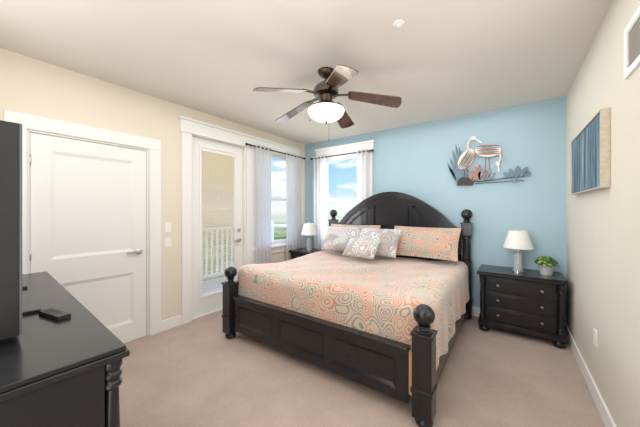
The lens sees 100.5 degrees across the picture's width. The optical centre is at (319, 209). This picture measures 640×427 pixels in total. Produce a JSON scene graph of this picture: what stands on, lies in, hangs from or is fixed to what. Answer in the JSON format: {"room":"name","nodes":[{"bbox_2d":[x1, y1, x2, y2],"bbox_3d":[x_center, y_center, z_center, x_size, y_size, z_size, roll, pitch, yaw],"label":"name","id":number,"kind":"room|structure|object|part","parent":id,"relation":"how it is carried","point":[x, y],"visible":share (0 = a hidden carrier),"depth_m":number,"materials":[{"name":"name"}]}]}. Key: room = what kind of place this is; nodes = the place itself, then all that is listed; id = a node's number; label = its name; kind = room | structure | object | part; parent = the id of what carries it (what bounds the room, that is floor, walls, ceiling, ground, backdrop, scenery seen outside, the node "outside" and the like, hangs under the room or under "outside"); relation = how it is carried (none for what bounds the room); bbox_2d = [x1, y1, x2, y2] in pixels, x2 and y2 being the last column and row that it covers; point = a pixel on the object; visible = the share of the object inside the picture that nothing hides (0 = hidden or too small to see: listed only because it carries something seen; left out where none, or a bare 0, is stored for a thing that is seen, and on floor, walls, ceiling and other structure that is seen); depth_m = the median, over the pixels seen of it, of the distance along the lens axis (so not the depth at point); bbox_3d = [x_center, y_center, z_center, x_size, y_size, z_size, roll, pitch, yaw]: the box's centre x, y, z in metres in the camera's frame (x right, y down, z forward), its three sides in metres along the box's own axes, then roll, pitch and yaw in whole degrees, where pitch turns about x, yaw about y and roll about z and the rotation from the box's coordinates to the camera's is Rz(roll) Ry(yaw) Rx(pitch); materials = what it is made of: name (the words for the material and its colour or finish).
{"room":"bedroom","nodes":[
{"label":"bedroom","id":0,"kind":"room"},
{"bbox_2d":[0,48,304,320],"bbox_3d":[-1.547,0.060,3.457,0.140,2.620,4.400,0,0,36],"label":"wall","id":1,"kind":"structure","parent":0,"point":[31,86],"depth_m":2.75,"materials":[{"name":"beige paint"}]},
{"bbox_2d":[4,109,160,335],"bbox_3d":[-2.173,0.295,2.564,0.160,2.150,1.140,0,0,36],"label":"door frame","id":2,"kind":"structure","parent":1,"relation":"attached to","point":[150,146],"depth_m":2.76,"materials":[{"name":"white wood"}]},
{"bbox_2d":[29,133,145,342],"bbox_3d":[-2.146,0.363,2.540,0.050,1.998,0.864,0,0,36],"label":"door","id":3,"kind":"structure","parent":1,"relation":"in","point":[87,217],"depth_m":2.53,"materials":[{"name":"white wood"}]},
{"bbox_3d":[-2.378,0.355,2.182,0.012,1.620,0.012,0,0,36],"label":"door interior hinges","id":4,"kind":"part","parent":3,"relation":"part of","materials":[{"name":"silver metal"}]},
{"bbox_2d":[128,249,141,253],"bbox_3d":[-1.927,0.440,2.777,0.050,0.062,0.146,0,0,36],"label":"lever","id":5,"kind":"object","parent":3,"relation":"attached to","point":[138,251],"visible":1,"depth_m":2.79,"materials":[{"name":"silver metal"}]},
{"bbox_2d":[165,222,171,232],"bbox_3d":[-1.742,0.200,3.055,0.009,0.116,0.072,0,0,36],"label":"switch plate","id":6,"kind":"object","parent":1,"relation":"attached to","point":[168,228],"depth_m":3.05,"materials":[{"name":"white plastic"}]},
{"bbox_2d":[165,237,171,247],"bbox_3d":[-1.742,0.370,3.055,0.009,0.116,0.072,0,0,36],"label":"switch plate","id":7,"kind":"object","parent":1,"relation":"attached to","point":[168,240],"depth_m":3.05,"materials":[{"name":"white plastic"}]},
{"bbox_2d":[178,115,301,324],"bbox_3d":[-1.063,0.128,4.082,0.200,2.485,2.240,0,0,36],"label":"window frame","id":8,"kind":"structure","parent":1,"relation":"in","point":[190,128],"depth_m":3.54,"materials":[{"name":"white wood"}]},
{"bbox_2d":[192,136,242,317],"bbox_3d":[-1.387,0.214,3.650,0.095,2.284,0.796,0,0,36],"label":"door","id":9,"kind":"structure","parent":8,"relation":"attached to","point":[213,162],"depth_m":3.60,"materials":[{"name":"white wood"}]},
{"bbox_3d":[-1.408,0.155,3.664,0.006,1.930,0.506,0,0,36],"label":"door glass","id":10,"kind":"part","parent":9,"relation":"part of","materials":[{"name":"clear glass"}]},
{"bbox_2d":[245,143,305,263],"bbox_3d":[-0.689,0.172,4.429,0.071,2.335,1.380,0,0,36],"label":"curtains","id":11,"kind":"object","parent":8,"relation":"hanging from","point":[263,192],"visible":0.69,"depth_m":4.26,"materials":[{"name":"white fabric"}]},
{"bbox_3d":[-0.690,-0.960,4.429,0.069,0.060,1.380,0,0,36],"label":"rod","id":12,"kind":"part","parent":11,"relation":"part of","materials":[{"name":"brown metal"}]},
{"bbox_3d":[-0.798,-0.180,4.519,0.040,1.506,0.866,0,0,36],"label":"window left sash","id":13,"kind":"part","parent":8,"relation":"part of","materials":[{"name":"clear glass"}]},
{"bbox_2d":[202,221,286,292],"bbox_3d":[-1.733,0.880,4.623,1.500,1.220,3.800,0,0,36],"label":"railing","id":14,"kind":"object","parent":1,"relation":"attached to","point":[272,228],"depth_m":5.31,"materials":[{"name":"white paint"}]},
{"bbox_2d":[0,0,612,144],"bbox_3d":[0.014,-1.300,2.339,3.980,0.100,4.400,0,0,36],"label":"ceiling","id":15,"kind":"structure","parent":0,"point":[432,60],"depth_m":2.08,"materials":[{"name":"paint"}]},
{"bbox_2d":[252,64,401,127],"bbox_3d":[0.040,-0.918,2.429,1.253,0.661,1.268,0,0,36],"label":"fan light","id":16,"kind":"object","parent":15,"relation":"hanging from","point":[326,109],"visible":1,"depth_m":2.32,"materials":[{"name":"brown wood"}]},
{"bbox_3d":[0.055,-0.851,2.396,0.330,0.103,0.330,0,0,36],"label":"lamp shade","id":17,"kind":"part","parent":16,"relation":"part of","materials":[{"name":"white glass"}]},
{"bbox_3d":[0.053,-1.075,2.406,0.584,0.347,0.593,0,0,36],"label":"motor","id":18,"kind":"part","parent":16,"relation":"part of","materials":[{"name":"brown metal"}]},
{"bbox_2d":[393,20,404,27],"bbox_3d":[0.528,-1.240,1.786,0.080,0.020,0.080,0,0,36],"label":"detector","id":19,"kind":"object","parent":15,"relation":"attached to","point":[398,23],"visible":1,"depth_m":1.77,"materials":[{"name":"white plastic"}]},
{"bbox_2d":[119,309,604,426],"bbox_3d":[0.014,1.420,2.339,3.980,0.100,4.400,0,0,36],"label":"floor","id":20,"kind":"structure","parent":0,"point":[203,371],"depth_m":2.05,"materials":[{"name":"beige carpet"}]},
{"bbox_2d":[0,271,129,426],"bbox_3d":[-1.536,0.920,1.289,1.844,0.900,0.594,0,0,36],"label":"dresser","id":21,"kind":"object","parent":20,"relation":"on","point":[66,372],"visible":0.98,"depth_m":0.88,"materials":[{"name":"black wood"}]},
{"bbox_2d":[0,120,41,339],"bbox_3d":[-1.563,0.083,1.313,1.272,0.773,0.239,0,0,36],"label":"television","id":22,"kind":"object","parent":21,"relation":"on","point":[9,229],"depth_m":0.92,"materials":[{"name":"black plastic"}]},
{"bbox_3d":[-1.552,0.069,1.327,1.269,0.745,0.062,0,0,36],"label":"tv set bezel","id":23,"kind":"part","parent":22,"relation":"part of","materials":[{"name":"black plastic"}]},
{"bbox_2d":[39,308,70,320],"bbox_3d":[-1.177,0.460,1.181,0.170,0.018,0.044,0,0,24],"label":"remote control","id":24,"kind":"object","parent":21,"relation":"on","point":[55,314],"visible":1,"depth_m":1.16,"materials":[{"name":"black plastic"}]},
{"bbox_2d":[289,247,324,258],"bbox_3d":[-0.201,1.030,4.581,0.534,0.680,0.444,0,0,36],"label":"nightstand","id":25,"kind":"object","parent":20,"relation":"on","point":[297,253],"visible":0.19,"depth_m":4.51,"materials":[{"name":"black wood"}]},
{"bbox_2d":[301,222,316,249],"bbox_3d":[-0.190,0.449,4.613,0.284,0.480,0.284,0,0,36],"label":"lamp","id":26,"kind":"object","parent":25,"relation":"on","point":[309,229],"visible":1,"depth_m":4.54,"materials":[{"name":"white fabric"}]},
{"bbox_3d":[-0.190,0.331,4.613,0.284,0.193,0.284,0,0,36],"label":"lamp shade","id":27,"kind":"part","parent":26,"relation":"part of","materials":[{"name":"white fabric"}]},
{"bbox_2d":[221,192,472,426],"bbox_3d":[0.448,0.550,3.117,2.136,1.640,2.186,0,0,36],"label":"bed","id":28,"kind":"object","parent":20,"relation":"on","point":[377,294],"visible":1,"depth_m":2.44,"materials":[{"name":"pink fabric"}]},
{"bbox_3d":[-0.163,1.087,2.293,1.845,0.365,0.072,0,0,36],"label":"footboard","id":29,"kind":"part","parent":28,"relation":"part of","materials":[{"name":"black wood"}]},
{"bbox_2d":[235,249,469,384],"bbox_3d":[0.442,0.882,3.108,2.118,0.547,1.942,0,0,36],"label":"comforter","id":30,"kind":"object","parent":28,"relation":"on","point":[378,295],"depth_m":2.41,"materials":[{"name":"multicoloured fabric"}]},
{"bbox_3d":[1.044,0.400,3.949,1.880,1.340,0.088,0,0,36],"label":"headboard","id":31,"kind":"part","parent":28,"relation":"part of","materials":[{"name":"black wood"}]},
{"bbox_2d":[477,264,568,347],"bbox_3d":[2.222,1.030,2.975,0.774,0.680,0.474,0,0,36],"label":"nightstand","id":32,"kind":"object","parent":20,"relation":"on","point":[529,302],"visible":1,"depth_m":2.80,"materials":[{"name":"black wood"}]},
{"bbox_2d":[503,229,533,271],"bbox_3d":[2.234,0.449,3.000,0.284,0.480,0.284,0,0,36],"label":"lamp","id":33,"kind":"object","parent":32,"relation":"on","point":[517,239],"visible":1,"depth_m":2.94,"materials":[{"name":"white fabric"}]},
{"bbox_3d":[2.234,0.331,3.000,0.284,0.193,0.284,0,0,36],"label":"lamp shade","id":34,"kind":"part","parent":33,"relation":"part of","materials":[{"name":"white fabric"}]},
{"bbox_2d":[534,256,558,275],"bbox_3d":[2.421,0.589,2.845,0.204,0.200,0.216,0,0,36],"label":"plant pot","id":35,"kind":"object","parent":32,"relation":"on","point":[546,264],"visible":1,"depth_m":2.80,"materials":[{"name":"plant"}]},
{"bbox_2d":[305,97,565,322],"bbox_3d":[1.254,0.060,4.071,3.700,2.620,0.140,0,0,36],"label":"wall","id":36,"kind":"structure","parent":0,"point":[413,160],"depth_m":3.35,"materials":[{"name":"blue paint"}]},
{"bbox_2d":[314,140,374,227],"bbox_3d":[0.423,-0.200,4.628,1.180,1.830,0.200,0,0,36],"label":"window","id":37,"kind":"structure","parent":36,"relation":"in","point":[345,148],"depth_m":4.57,"materials":[{"name":"white wood"}]},
{"bbox_2d":[310,149,373,248],"bbox_3d":[0.340,0.182,4.564,1.260,2.315,0.071,0,0,36],"label":"curtains","id":38,"kind":"object","parent":37,"relation":"hanging from","point":[320,189],"visible":0.56,"depth_m":4.73,"materials":[{"name":"white fabric"}]},
{"bbox_3d":[0.341,-0.940,4.564,1.260,0.060,0.069,0,0,36],"label":"rod","id":39,"kind":"part","parent":38,"relation":"part of","materials":[{"name":"brown metal"}]},
{"bbox_3d":[0.447,-0.180,4.661,0.826,1.506,0.040,0,0,36],"label":"window back sash","id":40,"kind":"part","parent":37,"relation":"part of","materials":[{"name":"clear glass"}]},
{"bbox_2d":[472,306,479,316],"bbox_3d":[1.192,1.310,4.019,3.660,0.120,0.015,0,0,36],"label":"baseboard","id":41,"kind":"structure","parent":36,"relation":"attached to","point":[476,310],"depth_m":3.42,"materials":[{"name":"white wood"}]},
{"bbox_2d":[447,136,530,185],"bbox_3d":[2.085,-0.632,3.351,0.890,0.624,0.061,0,0,36],"label":"art","id":42,"kind":"object","parent":36,"relation":"attached to","point":[464,160],"visible":1,"depth_m":3.40,"materials":[{"name":"grey metal"}]},
{"bbox_2d":[566,0,639,426],"bbox_3d":[1.575,0.060,1.221,0.140,2.620,4.400,0,0,36],"label":"wall","id":43,"kind":"structure","parent":0,"point":[603,260],"depth_m":1.62,"materials":[{"name":"beige paint"}]},
{"bbox_2d":[564,323,616,426],"bbox_3d":[1.512,1.310,1.267,0.015,0.120,4.120,0,0,36],"label":"baseboard","id":44,"kind":"structure","parent":43,"relation":"attached to","point":[600,404],"depth_m":1.98,"materials":[{"name":"white wood"}]},
{"bbox_2d":[571,108,609,194],"bbox_3d":[2.058,-0.385,2.056,0.042,0.490,1.000,0,0,36],"label":"picture","id":45,"kind":"object","parent":43,"relation":"attached to","point":[590,156],"visible":1,"depth_m":1.84,"materials":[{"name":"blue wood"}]},
{"bbox_2d":[593,328,596,347],"bbox_3d":[1.984,0.920,1.919,0.008,0.116,0.072,0,0,36],"label":"electrical outlet plate","id":46,"kind":"object","parent":43,"relation":"attached to","point":[594,337],"visible":0.96,"depth_m":1.91,"materials":[{"name":"white plastic"}]},
{"bbox_2d":[624,6,639,78],"bbox_3d":[1.479,-0.820,1.217,0.012,0.260,0.460,0,0,36],"label":"air vent","id":47,"kind":"object","parent":43,"relation":"in","point":[630,70],"visible":1,"depth_m":1.36,"materials":[{"name":"white metal"}]}
]}

